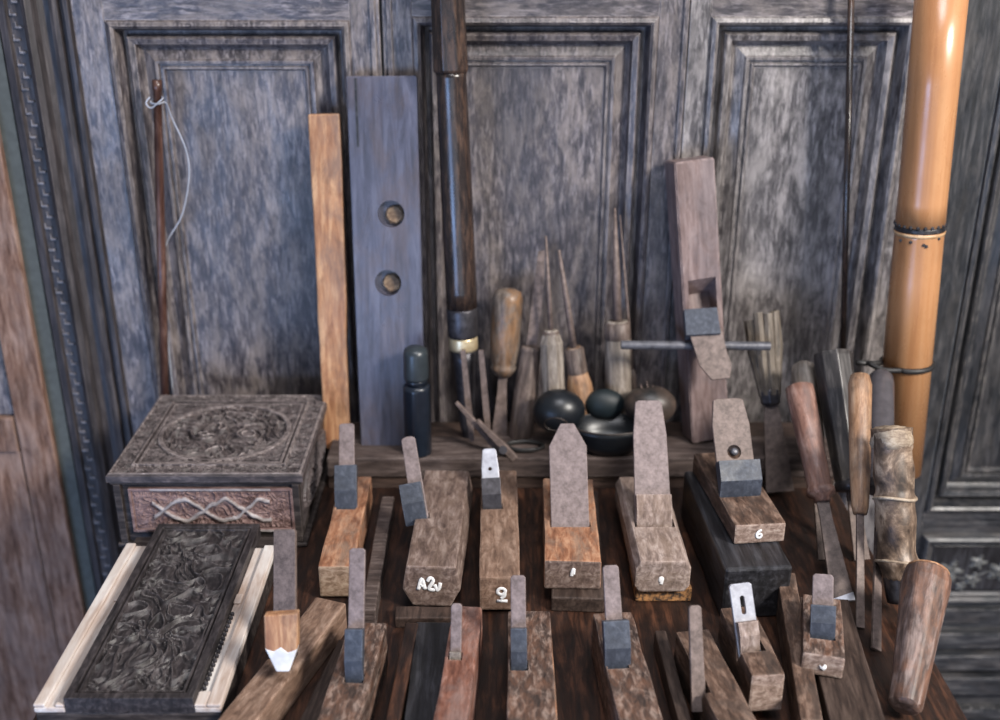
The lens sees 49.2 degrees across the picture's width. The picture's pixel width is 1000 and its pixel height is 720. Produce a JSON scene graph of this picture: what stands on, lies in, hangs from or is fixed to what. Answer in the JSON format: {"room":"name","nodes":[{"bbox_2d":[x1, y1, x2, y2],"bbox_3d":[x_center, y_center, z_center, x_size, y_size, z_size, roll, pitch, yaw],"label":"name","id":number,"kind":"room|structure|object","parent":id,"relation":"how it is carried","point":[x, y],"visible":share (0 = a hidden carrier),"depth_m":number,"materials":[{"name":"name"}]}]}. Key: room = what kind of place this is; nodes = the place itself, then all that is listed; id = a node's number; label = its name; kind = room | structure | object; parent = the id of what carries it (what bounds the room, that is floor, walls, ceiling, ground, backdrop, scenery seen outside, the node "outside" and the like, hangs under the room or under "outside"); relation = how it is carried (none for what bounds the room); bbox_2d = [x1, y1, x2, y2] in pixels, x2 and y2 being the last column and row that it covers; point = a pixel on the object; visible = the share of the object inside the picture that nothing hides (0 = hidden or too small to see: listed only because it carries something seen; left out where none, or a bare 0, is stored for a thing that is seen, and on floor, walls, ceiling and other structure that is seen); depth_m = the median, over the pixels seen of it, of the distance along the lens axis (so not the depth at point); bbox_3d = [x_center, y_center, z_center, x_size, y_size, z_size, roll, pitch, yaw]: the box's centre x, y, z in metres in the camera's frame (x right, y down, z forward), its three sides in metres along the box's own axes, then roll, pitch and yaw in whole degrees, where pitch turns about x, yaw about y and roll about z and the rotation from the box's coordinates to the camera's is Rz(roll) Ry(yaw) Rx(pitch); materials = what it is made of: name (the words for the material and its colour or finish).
{"room":"woodworking shop","nodes":[
{"label":"woodworking shop","id":0,"kind":"room"},
{"bbox_2d":[0,30,96,612],"bbox_3d":[-1.078,0.054,1.404,1.045,1.610,0.034,0,23,0],"label":"molding","id":1,"kind":"structure","parent":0,"point":[8,125],"depth_m":1.35,"materials":[{"name":"wood"}]},
{"bbox_2d":[0,130,85,719],"bbox_3d":[-0.886,0.156,1.420,0.628,1.410,0.013,0,23,0],"label":"door","id":2,"kind":"structure","parent":1,"relation":"in","point":[42,606],"depth_m":1.44,"materials":[{"name":"brown wood"}]},
{"bbox_2d":[0,0,132,593],"bbox_3d":[-0.514,0.148,1.438,0.081,1.410,0.044,0,23,0],"label":"trim","id":3,"kind":"structure","parent":1,"relation":"attached to","point":[47,35],"depth_m":1.30,"materials":[{"name":"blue wood"}]},
{"bbox_2d":[70,0,384,434],"bbox_3d":[-0.304,0.146,1.444,0.340,1.410,0.040,0,23,0],"label":"door","id":4,"kind":"structure","parent":1,"relation":"in","point":[243,80],"depth_m":1.29,"materials":[{"name":"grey wood"}]},
{"bbox_3d":[0.000,1.323,0.503,6.000,0.030,2.900,0,23,0],"label":"floor","id":5,"kind":"structure","parent":0,"visible":0},
{"bbox_2d":[33,450,966,719],"bbox_3d":[0.007,0.543,1.225,0.820,0.848,0.675,0,23,0],"label":"workbench","id":6,"kind":"object","parent":5,"relation":"on","point":[578,696],"depth_m":1.06,"materials":[{"name":"red wood"}]},
{"bbox_2d":[33,524,273,719],"bbox_3d":[-0.312,0.245,1.043,0.157,0.038,0.276,0,23,0],"label":"carved wooden panel","id":7,"kind":"object","parent":6,"relation":"on","point":[169,633],"visible":1,"depth_m":1.00,"materials":[{"name":"black wood"}]},
{"bbox_2d":[152,79,168,395],"bbox_3d":[-0.403,-0.105,1.300,0.052,0.447,0.011,-4,23,-10],"label":"rod","id":8,"kind":"object","parent":6,"relation":"on","point":[156,83],"visible":0.88,"depth_m":1.28,"materials":[{"name":"brown wood"}]},
{"bbox_2d":[145,96,189,391],"bbox_3d":[-0.386,-0.126,1.295,0.054,0.370,0.022,0,23,0],"label":"string","id":9,"kind":"object","parent":8,"relation":"hanging from","point":[159,102],"visible":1,"depth_m":1.26,"materials":[{"name":"white fabric"}]},
{"bbox_2d":[106,395,327,546],"bbox_3d":[-0.313,0.123,1.262,0.208,0.093,0.203,0,23,0],"label":"box","id":10,"kind":"object","parent":6,"relation":"on","point":[192,459],"visible":0.95,"depth_m":1.19,"materials":[{"name":"black wood"}]},
{"bbox_2d":[218,529,346,719],"bbox_3d":[-0.205,0.242,0.934,0.050,0.128,0.232,7,24,16],"label":"plane","id":11,"kind":"object","parent":6,"relation":"on","point":[269,694],"visible":0.94,"depth_m":0.98,"materials":[{"name":"beige wood"}]},
{"bbox_2d":[264,609,299,671],"bbox_3d":[-0.184,0.238,0.926,0.029,0.053,0.022,0,23,0],"label":"wedge","id":12,"kind":"object","parent":11,"relation":"on","point":[282,627],"visible":1,"depth_m":0.92,"materials":[{"name":"orange wood"}]},
{"bbox_2d":[300,640,344,719],"bbox_3d":[-0.156,0.297,0.952,0.019,0.013,0.157,4,23,9],"label":"plank","id":13,"kind":"object","parent":6,"relation":"on","point":[312,710],"visible":0.46,"depth_m":0.96,"materials":[{"name":"brown wood"}]},
{"bbox_2d":[318,423,372,595],"bbox_3d":[-0.164,0.153,1.162,0.035,0.108,0.186,0,23,0],"label":"plane","id":14,"kind":"object","parent":6,"relation":"on","point":[349,523],"visible":0.96,"depth_m":1.17,"materials":[{"name":"orange wood"}]},
{"bbox_2d":[318,548,387,719],"bbox_3d":[-0.126,0.247,0.911,0.035,0.137,0.158,2,23,4],"label":"plane","id":15,"kind":"object","parent":6,"relation":"on","point":[354,690],"visible":1,"depth_m":0.93,"materials":[{"name":"brown wood"}]},
{"bbox_2d":[365,496,393,622],"bbox_3d":[-0.128,0.208,1.152,0.015,0.023,0.218,0,23,0],"label":"plank","id":16,"kind":"object","parent":6,"relation":"on","point":[379,555],"visible":0.81,"depth_m":1.13,"materials":[{"name":"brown wood"}]},
{"bbox_2d":[386,622,417,719],"bbox_3d":[-0.086,0.292,0.941,0.013,0.031,0.178,1,23,2],"label":"plank","id":17,"kind":"object","parent":6,"relation":"on","point":[396,710],"visible":0.79,"depth_m":0.95,"materials":[{"name":"red wood"}]},
{"bbox_2d":[394,607,450,627],"bbox_3d":[-0.070,0.251,1.064,0.066,0.013,0.021,0,23,0],"label":"plank","id":18,"kind":"object","parent":6,"relation":"on","point":[403,615],"visible":0.59,"depth_m":1.06,"materials":[{"name":"brown wood"}]},
{"bbox_2d":[405,622,449,719],"bbox_3d":[-0.059,0.292,0.944,0.041,0.029,0.178,0,23,0],"label":"plank","id":19,"kind":"object","parent":6,"relation":"on","point":[431,638],"visible":0.56,"depth_m":0.96,"materials":[{"name":"black wood"}]},
{"bbox_2d":[399,436,472,604],"bbox_3d":[-0.071,0.154,1.149,0.074,0.112,0.197,1,23,2],"label":"plane","id":20,"kind":"object","parent":6,"relation":"on","point":[438,506],"visible":1,"depth_m":1.13,"materials":[{"name":"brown wood"}]},
{"bbox_2d":[433,603,482,719],"bbox_3d":[-0.035,0.265,0.933,0.028,0.088,0.166,1,23,3],"label":"plane","id":21,"kind":"object","parent":6,"relation":"on","point":[460,675],"visible":1,"depth_m":0.93,"materials":[{"name":"red wood"}]},
{"bbox_2d":[479,448,520,608],"bbox_3d":[-0.001,0.164,1.157,0.042,0.087,0.218,0,23,0],"label":"plane","id":22,"kind":"object","parent":6,"relation":"on","point":[499,559],"visible":0.99,"depth_m":1.13,"materials":[{"name":"beige wood"}]},
{"bbox_2d":[507,575,555,719],"bbox_3d":[0.026,0.259,0.920,0.040,0.109,0.187,0,23,1],"label":"plane","id":23,"kind":"object","parent":6,"relation":"on","point":[530,675],"visible":1,"depth_m":0.93,"materials":[{"name":"brown wood"}]},
{"bbox_2d":[551,637,556,719],"bbox_3d":[0.044,0.296,0.932,0.007,0.031,0.156,0,23,0],"label":"plank","id":24,"kind":"object","parent":6,"relation":"on","point":[551,637],"visible":0.2,"depth_m":0.94,"materials":[{"name":"orange wood"}]},
{"bbox_2d":[551,491,603,612],"bbox_3d":[0.082,0.201,1.175,0.053,0.018,0.214,1,23,3],"label":"wooden block","id":25,"kind":"object","parent":6,"relation":"on","point":[562,599],"visible":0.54,"depth_m":1.08,"materials":[{"name":"brown wood"}]},
{"bbox_2d":[542,423,600,588],"bbox_3d":[0.074,0.142,1.140,0.057,0.117,0.169,1,23,2],"label":"plane","id":26,"kind":"object","parent":25,"relation":"on","point":[572,560],"visible":1,"depth_m":1.14,"materials":[{"name":"orange wood"}]},
{"bbox_2d":[327,422,833,487],"bbox_3d":[0.098,0.115,1.346,0.605,0.043,0.108,0,23,0],"label":"ledge","id":27,"kind":"object","parent":6,"relation":"on","point":[385,464],"visible":0.32,"depth_m":1.30,"materials":[{"name":"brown wood"}]},
{"bbox_2d":[309,114,350,449],"bbox_3d":[-0.198,-0.085,1.288,0.037,0.400,0.064,0,23,0],"label":"wooden plank","id":28,"kind":"object","parent":27,"relation":"on","point":[325,130],"visible":0.93,"depth_m":1.27,"materials":[{"name":"orange wood"}]},
{"bbox_2d":[346,76,423,444],"bbox_3d":[-0.130,-0.105,1.272,0.080,0.436,0.076,0,23,0],"label":"wooden board","id":29,"kind":"object","parent":27,"relation":"on","point":[383,121],"visible":0.93,"depth_m":1.26,"materials":[{"name":"wood"}]},
{"bbox_2d":[403,344,431,457],"bbox_3d":[-0.097,0.048,1.276,0.032,0.136,0.033,0,23,0],"label":"bottle","id":30,"kind":"object","parent":27,"relation":"on","point":[416,388],"visible":0.92,"depth_m":1.26,"materials":[{"name":"black plastic"}]},
{"bbox_2d":[431,0,477,437],"bbox_3d":[-0.050,-0.161,1.249,0.039,0.559,0.057,-18,29,-37],"label":"tool","id":31,"kind":"object","parent":27,"relation":"on","point":[448,17],"visible":0.94,"depth_m":1.22,"materials":[{"name":"brown wood"}]},
{"bbox_2d":[451,351,475,437],"bbox_3d":[-0.041,0.044,1.323,0.031,0.122,0.031,-2,21,1],"label":"socket","id":32,"kind":"object","parent":31,"relation":"attached to","point":[470,355],"depth_m":1.31,"materials":[{"name":"metal"}]},
{"bbox_2d":[460,349,473,441],"bbox_3d":[-0.039,0.043,1.297,0.008,0.114,0.022,-18,29,-36],"label":"spike","id":33,"kind":"object","parent":27,"relation":"on","point":[468,405],"visible":0.95,"depth_m":1.29,"materials":[{"name":"grey metal"}]},
{"bbox_2d":[478,349,489,427],"bbox_3d":[-0.019,0.036,1.294,0.008,0.099,0.021,-15,27,-31],"label":"spike","id":34,"kind":"object","parent":27,"relation":"on","point":[486,412],"visible":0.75,"depth_m":1.29,"materials":[{"name":"grey metal"}]},
{"bbox_2d":[455,401,516,460],"bbox_3d":[-0.017,0.087,1.284,0.077,0.070,0.020,6,24,13],"label":"iron pincers","id":35,"kind":"object","parent":27,"relation":"on","point":[502,449],"visible":1,"depth_m":1.28,"materials":[{"name":"metal"}]},
{"bbox_2d":[490,288,522,436],"bbox_3d":[0.007,0.004,1.332,0.038,0.189,0.050,3,23,8],"label":"chisel","id":36,"kind":"object","parent":27,"relation":"on","point":[506,308],"visible":0.91,"depth_m":1.31,"materials":[{"name":"brown wood"}]},
{"bbox_2d":[506,440,544,451],"bbox_3d":[0.030,0.103,1.308,0.048,0.006,0.028,0,23,0],"label":"loop","id":37,"kind":"object","parent":27,"relation":"on","point":[542,445],"visible":0.9,"depth_m":1.31,"materials":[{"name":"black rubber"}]},
{"bbox_2d":[509,250,544,439],"bbox_3d":[0.036,-0.013,1.320,0.030,0.232,0.074,11,25,25],"label":"tool","id":38,"kind":"object","parent":27,"relation":"on","point":[525,395],"visible":0.94,"depth_m":1.32,"materials":[{"name":"brown wood"}]},
{"bbox_2d":[540,236,564,392],"bbox_3d":[0.062,-0.036,1.295,0.029,0.217,0.054,-8,24,-18],"label":"awl","id":39,"kind":"object","parent":27,"relation":"on","point":[551,344],"visible":0.68,"depth_m":1.30,"materials":[{"name":"brown wood"}]},
{"bbox_2d":[533,389,584,432],"bbox_3d":[0.070,0.061,1.293,0.062,0.053,0.051,0,23,0],"label":"gourd","id":40,"kind":"object","parent":27,"relation":"on","point":[552,408],"visible":0.82,"depth_m":1.27,"materials":[{"name":"black ceramic"}]},
{"bbox_2d":[558,250,592,414],"bbox_3d":[0.091,-0.027,1.294,0.051,0.207,0.033,2,23,5],"label":"awl","id":41,"kind":"object","parent":27,"relation":"on","point":[579,382],"visible":0.8,"depth_m":1.30,"materials":[{"name":"orange wood"}]},
{"bbox_2d":[585,389,623,418],"bbox_3d":[0.125,0.053,1.316,0.051,0.038,0.030,0,23,0],"label":"gourd","id":42,"kind":"object","parent":27,"relation":"on","point":[600,403],"visible":0.98,"depth_m":1.30,"materials":[{"name":"black ceramic"}]},
{"bbox_2d":[577,413,633,455],"bbox_3d":[0.130,0.092,1.298,0.093,0.037,0.058,0,23,0],"label":"bowl","id":43,"kind":"object","parent":27,"relation":"on","point":[613,436],"visible":0.64,"depth_m":1.28,"materials":[{"name":"black ceramic"}]},
{"bbox_2d":[604,208,631,413],"bbox_3d":[0.143,-0.052,1.307,0.033,0.254,0.056,-6,24,-14],"label":"awl","id":44,"kind":"object","parent":27,"relation":"on","point":[617,329],"visible":0.84,"depth_m":1.31,"materials":[{"name":"brown wood"}]},
{"bbox_2d":[620,215,636,389],"bbox_3d":[0.156,-0.051,1.322,0.009,0.249,0.043,-21,31,-40],"label":"pick","id":45,"kind":"object","parent":27,"relation":"on","point":[633,375],"visible":0.51,"depth_m":1.32,"materials":[{"name":"brown metal"}]},
{"bbox_2d":[624,382,675,420],"bbox_3d":[0.178,0.050,1.295,0.062,0.055,0.048,0,23,0],"label":"gourd","id":46,"kind":"object","parent":27,"relation":"on","point":[646,392],"visible":0.62,"depth_m":1.28,"materials":[{"name":"brown metal"}]},
{"bbox_2d":[621,156,770,442],"bbox_3d":[0.221,-0.053,1.255,0.131,0.340,0.143,-21,31,-40],"label":"plane","id":47,"kind":"object","parent":27,"relation":"on","point":[704,363],"visible":0.94,"depth_m":1.26,"materials":[{"name":"brown wood"}]},
{"bbox_2d":[592,565,662,719],"bbox_3d":[0.109,0.256,0.917,0.038,0.115,0.184,-2,23,-4],"label":"plane","id":48,"kind":"object","parent":6,"relation":"on","point":[627,692],"visible":1,"depth_m":0.93,"materials":[{"name":"brown wood"}]},
{"bbox_2d":[624,539,691,600],"bbox_3d":[0.165,0.197,1.184,0.057,0.017,0.197,0,23,0],"label":"wooden block","id":49,"kind":"object","parent":6,"relation":"on","point":[685,595],"visible":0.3,"depth_m":1.09,"materials":[{"name":"brown wood"}]},
{"bbox_2d":[615,400,690,591],"bbox_3d":[0.159,0.134,1.135,0.057,0.138,0.173,0,23,-1],"label":"plane","id":50,"kind":"object","parent":49,"relation":"on","point":[657,556],"visible":1,"depth_m":1.13,"materials":[{"name":"brown wood"}]},
{"bbox_2d":[654,630,690,719],"bbox_3d":[0.152,0.290,0.959,0.012,0.021,0.145,-1,23,-2],"label":"plank","id":51,"kind":"object","parent":6,"relation":"on","point":[673,690],"visible":1,"depth_m":0.96,"materials":[{"name":"brown wood"}]},
{"bbox_2d":[674,605,755,719],"bbox_3d":[0.181,0.268,0.909,0.041,0.100,0.163,-3,23,-8],"label":"plane","id":52,"kind":"object","parent":6,"relation":"on","point":[711,691],"visible":0.94,"depth_m":0.92,"materials":[{"name":"brown wood"}]},
{"bbox_2d":[681,472,791,616],"bbox_3d":[0.245,0.189,1.151,0.067,0.059,0.197,-1,23,-2],"label":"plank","id":53,"kind":"object","parent":6,"relation":"on","point":[764,565],"visible":0.67,"depth_m":1.08,"materials":[{"name":"black wood"}]},
{"bbox_2d":[693,398,785,543],"bbox_3d":[0.250,0.106,1.140,0.053,0.103,0.156,-2,23,-6],"label":"plane","id":54,"kind":"object","parent":53,"relation":"on","point":[731,481],"visible":1,"depth_m":1.13,"materials":[{"name":"brown wood"}]},
{"bbox_2d":[718,582,784,710],"bbox_3d":[0.220,0.243,0.960,0.033,0.083,0.098,-2,23,-4],"label":"plane","id":55,"kind":"object","parent":6,"relation":"on","point":[751,659],"visible":0.98,"depth_m":0.95,"materials":[{"name":"brown wood"}]},
{"bbox_2d":[744,310,793,492],"bbox_3d":[0.318,0.045,1.296,0.043,0.198,0.118,-3,23,-7],"label":"chisel","id":56,"kind":"object","parent":6,"relation":"on","point":[766,365],"visible":0.94,"depth_m":1.28,"materials":[{"name":"brown wood"}]},
{"bbox_2d":[759,389,780,406],"bbox_3d":[0.321,0.044,1.292,0.025,0.022,0.026,-5,-5,2],"label":"socket","id":57,"kind":"object","parent":56,"relation":"attached to","point":[768,397],"depth_m":1.28,"materials":[{"name":"metal"}]},
{"bbox_2d":[776,573,821,719],"bbox_3d":[0.269,0.268,0.991,0.018,0.037,0.214,3,23,7],"label":"wooden block","id":58,"kind":"object","parent":6,"relation":"on","point":[804,704],"visible":0.82,"depth_m":0.97,"materials":[{"name":"brown wood"}]},
{"bbox_2d":[791,360,824,559],"bbox_3d":[0.347,0.104,1.207,0.030,0.166,0.170,0,23,0],"label":"chisel","id":59,"kind":"object","parent":6,"relation":"on","point":[802,371],"visible":0.24,"depth_m":1.23,"materials":[{"name":"brown wood"}]},
{"bbox_2d":[786,382,854,600],"bbox_3d":[0.337,0.131,1.150,0.031,0.165,0.197,-2,23,-4],"label":"chisel","id":60,"kind":"object","parent":6,"relation":"on","point":[801,396],"visible":0.92,"depth_m":1.15,"materials":[{"name":"red wood"}]},
{"bbox_2d":[813,349,869,560],"bbox_3d":[0.379,0.095,1.194,0.042,0.195,0.156,-3,23,-7],"label":"chisel","id":61,"kind":"object","parent":6,"relation":"on","point":[834,368],"visible":0.64,"depth_m":1.19,"materials":[{"name":"grey wood"}]},
{"bbox_2d":[800,597,884,719],"bbox_3d":[0.303,0.280,0.973,0.047,0.030,0.190,2,23,6],"label":"wooden block","id":62,"kind":"object","parent":6,"relation":"on","point":[852,696],"visible":0.61,"depth_m":0.94,"materials":[{"name":"brown wood"}]},
{"bbox_2d":[800,574,843,677],"bbox_3d":[0.289,0.227,0.973,0.036,0.065,0.091,6,23,13],"label":"plane","id":63,"kind":"object","parent":62,"relation":"on","point":[821,632],"visible":1,"depth_m":0.96,"materials":[{"name":"brown wood"}]},
{"bbox_2d":[848,372,871,628],"bbox_3d":[0.367,0.134,1.106,0.024,0.191,0.202,3,23,8],"label":"chisel","id":64,"kind":"object","parent":6,"relation":"on","point":[859,385],"visible":0.94,"depth_m":1.11,"materials":[{"name":"orange wood"}]},
{"bbox_2d":[870,368,894,651],"bbox_3d":[0.393,0.141,1.132,0.030,0.163,0.319,6,24,14],"label":"chisel","id":65,"kind":"object","parent":6,"relation":"on","point":[882,380],"visible":0.44,"depth_m":1.18,"materials":[{"name":"metal"}]},
{"bbox_2d":[870,426,918,604],"bbox_3d":[0.387,0.148,1.072,0.043,0.168,0.100,-2,23,-5],"label":"handle","id":66,"kind":"object","parent":6,"relation":"on","point":[894,497],"visible":0.94,"depth_m":1.05,"materials":[{"name":"wood"}]},
{"bbox_2d":[883,577,901,604],"bbox_3d":[0.390,0.220,1.067,0.030,0.034,0.030,-2,-2,1],"label":"socket","id":67,"kind":"object","parent":66,"relation":"attached to","point":[892,585],"depth_m":1.06,"materials":[{"name":"metal"}]},
{"bbox_2d":[882,0,968,478],"bbox_3d":[0.467,-0.133,1.216,0.056,0.570,0.088,-19,29,-38],"label":"bamboo pole","id":68,"kind":"object","parent":6,"relation":"on","point":[938,30],"visible":0.95,"depth_m":1.18,"materials":[{"name":"orange wood"}]},
{"bbox_2d":[855,356,935,373],"bbox_3d":[0.457,0.002,1.266,0.093,0.013,0.063,0,23,0],"label":"strap","id":69,"kind":"object","parent":68,"relation":"attached to","point":[875,365],"visible":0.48,"depth_m":1.25,"materials":[{"name":"grey metal"}]},
{"bbox_2d":[382,0,683,421],"bbox_3d":[0.038,0.146,1.444,0.338,1.410,0.040,0,23,0],"label":"door","id":70,"kind":"structure","parent":5,"relation":"on","point":[573,104],"depth_m":1.28,"materials":[{"name":"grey wood"}]},
{"bbox_2d":[369,0,689,387],"bbox_3d":[0.033,0.152,1.430,0.353,1.410,0.004,0,23,0],"label":"door frame","id":71,"kind":"structure","parent":70,"relation":"attached to","point":[371,2],"depth_m":1.23,"materials":[{"name":"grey wood"}]},
{"bbox_2d":[665,0,913,553],"bbox_3d":[0.361,0.146,1.444,0.302,1.410,0.040,0,23,0],"label":"door","id":72,"kind":"structure","parent":5,"relation":"on","point":[772,128],"depth_m":1.28,"materials":[{"name":"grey wood"}]},
{"bbox_2d":[840,0,854,348],"bbox_3d":[0.402,-0.166,1.268,0.059,0.542,0.008,7,24,15],"label":"rod","id":73,"kind":"object","parent":72,"relation":"hanging from","point":[851,3],"visible":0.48,"depth_m":1.24,"materials":[{"name":"brown wood"}]},
{"bbox_2d":[914,0,999,719],"bbox_3d":[0.857,0.149,1.435,0.684,1.410,0.059,0,23,0],"label":"door","id":74,"kind":"structure","parent":5,"relation":"on","point":[958,522],"depth_m":1.40,"materials":[{"name":"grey wood"}]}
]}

